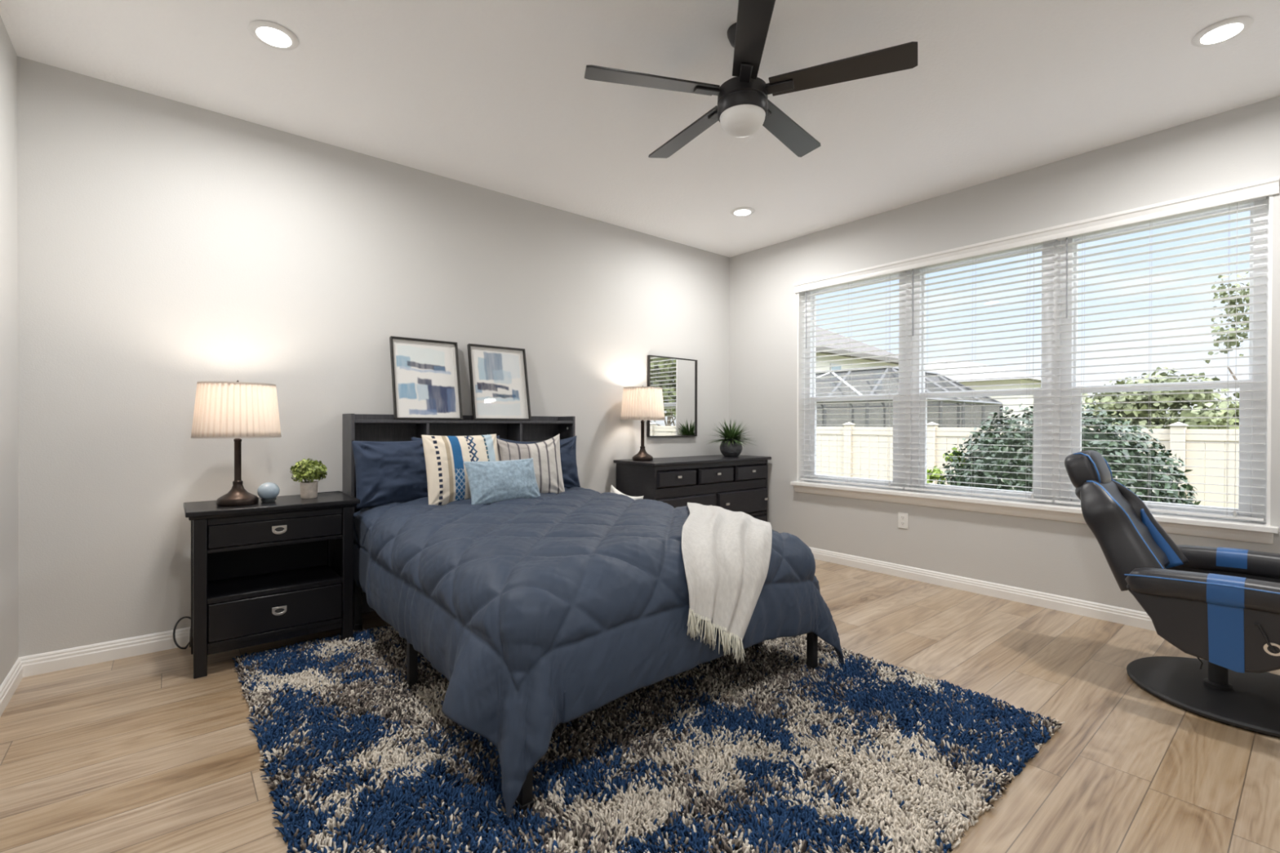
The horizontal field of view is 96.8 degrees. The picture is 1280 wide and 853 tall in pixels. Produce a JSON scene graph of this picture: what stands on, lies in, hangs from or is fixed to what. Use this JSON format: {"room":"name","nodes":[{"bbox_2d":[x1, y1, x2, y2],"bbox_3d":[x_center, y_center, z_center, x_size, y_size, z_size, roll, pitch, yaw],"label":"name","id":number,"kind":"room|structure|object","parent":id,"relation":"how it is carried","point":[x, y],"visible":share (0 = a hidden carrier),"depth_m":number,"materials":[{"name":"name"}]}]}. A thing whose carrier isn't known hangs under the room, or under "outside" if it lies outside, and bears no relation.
{"room":"bedroom","nodes":[
{"label":"bedroom","id":0,"kind":"room"},
{"bbox_2d":[0,15,18,685],"bbox_3d":[-1.391,-0.248,0.718,0.200,2.740,4.484,0,0,-40],"label":"wall","id":1,"kind":"structure","parent":0,"point":[9,548],"depth_m":2.35,"materials":[{"name":"grey paint"}]},
{"bbox_2d":[0,657,22,716],"bbox_3d":[-1.376,1.077,0.870,0.015,0.089,4.284,0,0,-40],"label":"baseboard","id":2,"kind":"structure","parent":1,"relation":"attached to","point":[11,682],"depth_m":2.33,"materials":[{"name":"white wood"}]},
{"bbox_2d":[17,56,729,657],"bbox_3d":[-1.004,-0.263,4.082,5.091,2.740,0.200,0,0,-40],"label":"wall","id":3,"kind":"structure","parent":0,"point":[166,246],"depth_m":3.01,"materials":[{"name":"grey paint"}]},
{"bbox_2d":[19,626,190,677],"bbox_3d":[-0.938,1.063,4.005,4.691,0.089,0.015,0,0,-40],"label":"baseboard","id":4,"kind":"structure","parent":3,"relation":"attached to","point":[69,658],"depth_m":2.67,"materials":[{"name":"white wood"}]},
{"bbox_2d":[647,355,697,437],"bbox_3d":[0.291,-0.258,5.006,0.577,0.696,0.029,0,0,-40],"label":"wall mirror","id":5,"kind":"object","parent":3,"relation":"attached to","point":[677,377],"visible":0.98,"depth_m":5.02,"materials":[{"name":"brown mirror"}]},
{"bbox_2d":[0,0,1279,257],"bbox_3d":[0.431,-1.696,2.349,5.091,0.150,4.684,0,0,-40],"label":"ceiling","id":6,"kind":"structure","parent":0,"point":[496,95],"depth_m":2.68,"materials":[{"name":"white paint"}]},
{"bbox_2d":[248,20,298,50],"bbox_3d":[-1.520,-1.619,2.360,0.178,0.012,0.178,0,0,-40],"label":"recessed light","id":7,"kind":"object","parent":6,"relation":"in","point":[271,34],"visible":1,"depth_m":2.35,"materials":[{"name":"white plastic"}]},
{"bbox_2d":[730,207,754,216],"bbox_3d":[0.776,-1.622,4.302,0.178,0.012,0.178,0,0,-40],"label":"recessed light","id":8,"kind":"object","parent":6,"relation":"in","point":[740,211],"visible":1,"depth_m":4.28,"materials":[{"name":"white"}]},
{"bbox_2d":[584,0,917,158],"bbox_3d":[0.420,-1.411,2.367,1.249,0.420,1.249,0,0,-40],"label":"ceiling fan","id":9,"kind":"object","parent":6,"relation":"hanging from","point":[744,106],"visible":1,"depth_m":2.24,"materials":[{"name":"black metal"}]},
{"bbox_2d":[1191,16,1253,47],"bbox_3d":[2.378,-1.609,2.323,0.178,0.012,0.178,0,0,-40],"label":"recessed light","id":10,"kind":"object","parent":6,"relation":"in","point":[1221,32],"visible":1,"depth_m":2.31,"materials":[{"name":"white"}]},
{"bbox_2d":[0,559,1279,852],"bbox_3d":[0.424,1.179,2.363,5.091,0.120,4.684,0,0,-40],"label":"floor","id":11,"kind":"structure","parent":0,"point":[136,753],"depth_m":1.99,"materials":[{"name":"laminate"}]},
{"bbox_2d":[173,616,191,648],"bbox_3d":[-2.260,1.024,2.823,0.061,0.153,0.086,0,0,20],"label":"power cable","id":12,"kind":"object","parent":11,"relation":"on","point":[183,617],"visible":0.86,"depth_m":2.81,"materials":[{"name":"grey plastic"}]},
{"bbox_2d":[183,492,359,679],"bbox_3d":[-1.836,0.742,2.849,0.700,0.738,0.418,0,0,-40],"label":"nightstand","id":13,"kind":"object","parent":11,"relation":"on","point":[262,572],"visible":0.98,"depth_m":2.75,"materials":[{"name":"black wood"}]},
{"bbox_2d":[191,380,281,506],"bbox_3d":[-1.930,0.075,2.726,0.354,0.596,0.354,0,0,-40],"label":"table lamp","id":14,"kind":"object","parent":13,"relation":"on","point":[237,410],"visible":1,"depth_m":2.61,"materials":[{"name":"white fabric"}]},
{"bbox_2d":[257,482,279,502],"bbox_3d":[-1.843,0.325,2.820,0.094,0.096,0.094,0,0,-40],"label":"sphere","id":15,"kind":"object","parent":13,"relation":"on","point":[268,491],"visible":1,"depth_m":2.79,"materials":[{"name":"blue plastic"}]},
{"bbox_2d":[207,564,342,604],"bbox_3d":[-1.835,0.781,2.848,0.548,0.024,0.362,0,0,-40],"label":"shelf","id":16,"kind":"object","parent":13,"relation":"attached to","point":[277,582],"depth_m":2.80,"materials":[{"name":"black wood"}]},
{"bbox_2d":[289,457,327,498],"bbox_3d":[-1.736,0.270,2.981,0.171,0.206,0.173,0,0,-40],"label":"potted plant","id":17,"kind":"object","parent":13,"relation":"on","point":[308,470],"visible":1,"depth_m":2.94,"materials":[{"name":"green plant"}]},
{"bbox_2d":[317,490,342,493],"bbox_3d":[-1.736,0.586,3.201,0.088,0.448,0.207,0,0,15],"label":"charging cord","id":18,"kind":"object","parent":13,"relation":"on","point":[337,491],"visible":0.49,"depth_m":3.15,"materials":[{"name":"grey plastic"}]},
{"bbox_2d":[342,413,575,613],"bbox_3d":[-1.103,0.518,3.709,1.476,1.182,0.208,0,0,-40],"label":"headboard","id":19,"kind":"object","parent":11,"relation":"on","point":[356,427],"visible":0.27,"depth_m":3.55,"materials":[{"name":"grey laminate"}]},
{"bbox_2d":[389,336,462,420],"bbox_3d":[-1.338,-0.296,3.571,0.415,0.511,0.124,0,0,-40],"label":"framed print","id":20,"kind":"object","parent":19,"relation":"on","point":[426,382],"visible":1,"depth_m":3.57,"materials":[{"name":"black paper"}]},
{"bbox_2d":[466,343,531,420],"bbox_3d":[-0.957,-0.296,3.887,0.415,0.511,0.124,0,0,-40],"label":"framed print","id":21,"kind":"object","parent":19,"relation":"on","point":[500,389],"visible":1,"depth_m":3.89,"materials":[{"name":"paper"}]},
{"bbox_2d":[609,484,643,500],"bbox_3d":[-0.146,0.765,4.236,0.162,0.644,0.474,0,0,-40],"label":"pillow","id":22,"kind":"object","parent":11,"relation":"on","point":[612,489],"visible":0.05,"depth_m":4.27,"materials":[{"name":"white fabric"}]},
{"bbox_2d":[231,624,1064,852],"bbox_3d":[-0.170,1.112,2.403,2.295,0.008,2.625,0,0,-40],"label":"shag rug","id":23,"kind":"object","parent":11,"relation":"on","point":[768,752],"visible":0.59,"depth_m":1.87,"materials":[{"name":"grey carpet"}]},
{"bbox_2d":[353,582,818,812],"bbox_3d":[-0.384,0.918,2.845,1.492,0.391,1.942,0,0,-40],"label":"frame","id":24,"kind":"object","parent":23,"relation":"on","point":[525,797],"visible":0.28,"depth_m":2.41,"materials":[{"name":"black wood"}]},
{"bbox_2d":[613,454,771,521],"bbox_3d":[0.485,0.689,4.833,1.397,0.838,0.516,0,0,-40],"label":"dresser","id":25,"kind":"object","parent":11,"relation":"on","point":[739,483],"visible":0.49,"depth_m":4.59,"materials":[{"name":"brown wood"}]},
{"bbox_2d":[620,385,664,461],"bbox_3d":[0.021,-0.028,4.525,0.354,0.596,0.354,0,0,-40],"label":"table lamp","id":26,"kind":"object","parent":25,"relation":"on","point":[642,403],"visible":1,"depth_m":4.39,"materials":[{"name":"beige fabric"}]},
{"bbox_2d":[704,420,755,457],"bbox_3d":[0.824,0.095,5.076,0.532,0.350,0.517,0,0,-10],"label":"potted plant","id":27,"kind":"object","parent":25,"relation":"on","point":[730,446],"visible":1,"depth_m":5.03,"materials":[{"name":"green plant"}]},
{"bbox_2d":[1064,449,1279,737],"bbox_3d":[2.405,0.618,2.414,0.828,1.004,0.970,0,0,-40],"label":"recliner","id":28,"kind":"object","parent":11,"relation":"on","point":[1220,606],"visible":1,"depth_m":2.31,"materials":[{"name":"black leather"}]},
{"bbox_2d":[728,95,1279,612],"bbox_3d":[2.310,-0.253,3.917,0.200,2.740,4.284,0,0,-40],"label":"wall","id":29,"kind":"structure","parent":0,"point":[1241,145],"depth_m":3.83,"materials":[{"name":"grey paint"}]},
{"bbox_2d":[804,272,906,490],"bbox_3d":[1.742,-0.362,4.633,0.070,1.679,0.888,0,0,-40],"label":"window","id":30,"kind":"structure","parent":29,"relation":"in","point":[898,441],"depth_m":4.59,"materials":[{"name":"white plastic"}]},
{"bbox_2d":[800,271,906,488],"bbox_3d":[1.684,-0.367,4.570,0.062,1.659,0.890,0,0,-40],"label":"window blind","id":31,"kind":"object","parent":30,"relation":"attached to","point":[889,286],"visible":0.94,"depth_m":4.52,"materials":[{"name":"white plastic"}]},
{"bbox_2d":[897,511,907,528],"bbox_3d":[1.942,0.694,4.198,0.009,0.116,0.074,0,0,-40],"label":"wall outlet","id":32,"kind":"object","parent":29,"relation":"attached to","point":[902,517],"visible":1,"depth_m":4.20,"materials":[{"name":"white plastic"}]},
{"bbox_2d":[911,242,1053,503],"bbox_3d":[2.332,-0.357,3.922,0.070,1.679,0.880,0,0,-40],"label":"window","id":33,"kind":"structure","parent":29,"relation":"in","point":[916,430],"depth_m":3.78,"materials":[{"name":"white plastic"}]},
{"bbox_2d":[904,240,1055,502],"bbox_3d":[2.268,-0.363,3.866,0.062,1.659,0.910,0,0,-40],"label":"window blind","id":34,"kind":"object","parent":33,"relation":"attached to","point":[1033,251],"visible":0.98,"depth_m":3.82,"materials":[{"name":"white plastic"}]},
{"bbox_2d":[808,546,1155,631],"bbox_3d":[2.224,1.072,3.855,0.015,0.089,4.284,0,0,-40],"label":"baseboard","id":35,"kind":"structure","parent":29,"relation":"attached to","point":[1126,616],"depth_m":3.70,"materials":[{"name":"white wood"}]},
{"bbox_2d":[905,240,1061,504],"bbox_3d":[2.330,-0.357,3.920,0.085,1.679,0.960,0,0,-40],"label":"window mullions","id":36,"kind":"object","parent":29,"relation":"attached to","point":[1055,451],"depth_m":3.55,"materials":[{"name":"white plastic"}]},
{"bbox_2d":[790,480,1279,544],"bbox_3d":[2.248,0.527,3.872,0.155,0.089,2.801,0,0,-40],"label":"window sill","id":37,"kind":"structure","parent":29,"relation":"attached to","point":[1249,531],"depth_m":3.57,"materials":[{"name":"white wood"}]},
{"bbox_2d":[796,195,1272,525],"bbox_3d":[2.272,-0.353,3.884,0.101,1.710,2.742,0,0,-40],"label":"trim","id":38,"kind":"structure","parent":29,"relation":"attached to","point":[800,420],"depth_m":4.90,"materials":[{"name":"white wood"}]},
{"bbox_2d":[793,176,1279,293],"bbox_3d":[2.223,-1.183,3.836,0.036,0.075,2.780,0,0,-40],"label":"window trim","id":39,"kind":"structure","parent":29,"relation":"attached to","point":[1268,187],"depth_m":3.40,"materials":[{"name":"white wood"}]},
{"bbox_2d":[1059,195,1269,523],"bbox_3d":[2.916,-0.352,3.218,0.070,1.679,0.870,0,0,-40],"label":"window","id":40,"kind":"structure","parent":29,"relation":"in","point":[1251,465],"depth_m":2.94,"materials":[{"name":"white plastic"}]},
{"bbox_2d":[1054,196,1266,521],"bbox_3d":[2.845,-0.358,3.170,0.062,1.659,0.868,0,0,-40],"label":"window blind","id":41,"kind":"object","parent":40,"relation":"attached to","point":[1234,516],"visible":0.95,"depth_m":3.10,"materials":[{"name":"white plastic"}]},
{"label":"outside","id":42,"kind":"structure","parent":0,"visible":0},
{"bbox_3d":[33.127,1.759,33.981,85.621,0.300,130.000,0,0,-40],"label":"ground","id":43,"kind":"structure","parent":42,"visible":0},
{"bbox_2d":[815,326,898,371],"bbox_3d":[6.615,-2.295,30.401,13.900,7.700,9.920,0,0,-40],"label":"house","id":44,"kind":"structure","parent":43,"relation":"on","point":[824,332],"depth_m":27.79,"materials":[{"name":"grey paint"}]},
{"bbox_2d":[815,365,1003,427],"bbox_3d":[6.368,-0.018,18.012,5.690,3.260,7.290,0,0,-40],"label":"pool enclosure","id":45,"kind":"object","parent":43,"relation":"on","point":[961,417],"visible":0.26,"depth_m":15.13,"materials":[{"name":"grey metal"}]},
{"bbox_2d":[924,360,1086,427],"bbox_3d":[19.838,-1.259,35.605,13.000,5.650,11.500,0,0,-40],"label":"house","id":46,"kind":"structure","parent":43,"relation":"on","point":[987,369],"depth_m":29.09,"materials":[{"name":"grey paint"}]},
{"bbox_2d":[816,422,1239,508],"bbox_3d":[7.995,0.819,4.460,0.156,1.720,16.716,0,0,-40],"label":"vinyl fence","id":47,"kind":"object","parent":43,"relation":"on","point":[946,437],"visible":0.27,"depth_m":8.40,"materials":[{"name":"beige plastic"}]},
{"bbox_2d":[926,403,1200,505],"bbox_3d":[3.944,0.726,5.526,1.812,1.941,2.224,0,0,-40],"label":"round bush","id":48,"kind":"object","parent":43,"relation":"on","point":[1009,425],"visible":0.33,"depth_m":5.07,"materials":[{"name":"green plant"}]},
{"bbox_2d":[1088,376,1173,428],"bbox_3d":[13.507,0.153,15.843,2.614,3.105,2.330,0,0,-40],"label":"tree","id":49,"kind":"object","parent":43,"relation":"on","point":[1135,380],"visible":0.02,"depth_m":15.25,"materials":[{"name":"green plant"}]},
{"bbox_2d":[1081,366,1239,429],"bbox_3d":[10.612,0.256,11.487,2.506,2.933,2.876,0,0,-45],"label":"tree","id":50,"kind":"object","parent":43,"relation":"on","point":[1186,397],"visible":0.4,"depth_m":11.25,"materials":[{"name":"green plant"}]},
{"bbox_2d":[1203,402,1239,453],"bbox_3d":[8.535,0.648,7.803,1.293,2.147,1.238,0,0,-40],"label":"tree","id":51,"kind":"object","parent":43,"relation":"on","point":[1223,421],"visible":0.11,"depth_m":7.81,"materials":[{"name":"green plant"}]},
{"bbox_2d":[1203,271,1249,380],"bbox_3d":[12.801,-0.843,11.890,1.691,5.108,1.516,0,0,-40],"label":"tree","id":52,"kind":"object","parent":43,"relation":"on","point":[1232,302],"visible":0.4,"depth_m":11.95,"materials":[{"name":"green plant"}]},
{"bbox_3d":[-0.426,0.623,2.896,1.340,0.197,1.875,0,0,-40],"label":"mattress","id":53,"kind":"object","parent":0,"visible":0},
{"bbox_2d":[353,486,844,817],"bbox_3d":[-0.376,0.731,2.804,1.777,0.673,2.048,0,0,-40],"label":"comforter","id":54,"kind":"object","parent":53,"relation":"on","point":[539,614],"visible":0.82,"depth_m":1.94,"materials":[{"name":"blue fabric"}]},
{"bbox_2d":[351,440,428,509],"bbox_3d":[-1.357,0.257,3.193,0.473,0.363,0.213,0,0,-40],"label":"pillow","id":55,"kind":"object","parent":54,"relation":"on","point":[387,472],"visible":0.85,"depth_m":3.09,"materials":[{"name":"blue fabric"}]},
{"bbox_2d":[410,435,499,440],"bbox_3d":[-1.104,0.242,3.462,0.561,0.368,0.140,0,0,-40],"label":"pillow","id":56,"kind":"object","parent":54,"relation":"on","point":[413,438],"visible":0.02,"depth_m":3.31,"materials":[{"name":"blue fabric"}]},
{"bbox_2d":[421,434,498,505],"bbox_3d":[-1.005,0.260,3.198,0.500,0.430,0.162,0,0,-43],"label":"throw pillow","id":57,"kind":"object","parent":54,"relation":"on","point":[447,480],"visible":0.73,"depth_m":3.10,"materials":[{"name":"fabric"}]},
{"bbox_2d":[462,457,540,504],"bbox_3d":[-0.762,0.307,3.184,0.153,0.239,0.450,0,0,45],"label":"throw pillow","id":58,"kind":"object","parent":54,"relation":"on","point":[490,482],"visible":0.92,"depth_m":3.11,"materials":[{"name":"blue fabric"}]},
{"bbox_2d":[487,433,564,493],"bbox_3d":[-0.680,0.258,3.527,0.510,0.425,0.174,0,0,-30],"label":"throw pillow","id":59,"kind":"object","parent":54,"relation":"on","point":[545,455],"visible":0.64,"depth_m":3.50,"materials":[{"name":"fabric"}]},
{"bbox_2d":[497,435,580,488],"bbox_3d":[-0.678,0.247,3.797,0.622,0.365,0.190,0,0,-40],"label":"pillow","id":60,"kind":"object","parent":54,"relation":"on","point":[567,446],"visible":0.3,"depth_m":3.88,"materials":[{"name":"blue fabric"}]},
{"bbox_2d":[681,502,772,663],"bbox_3d":[0.392,0.635,2.686,0.454,0.513,1.482,0,0,1],"label":"throw blanket","id":61,"kind":"object","parent":54,"relation":"on","point":[726,553],"visible":0.98,"depth_m":2.14,"materials":[{"name":"beige fabric"}]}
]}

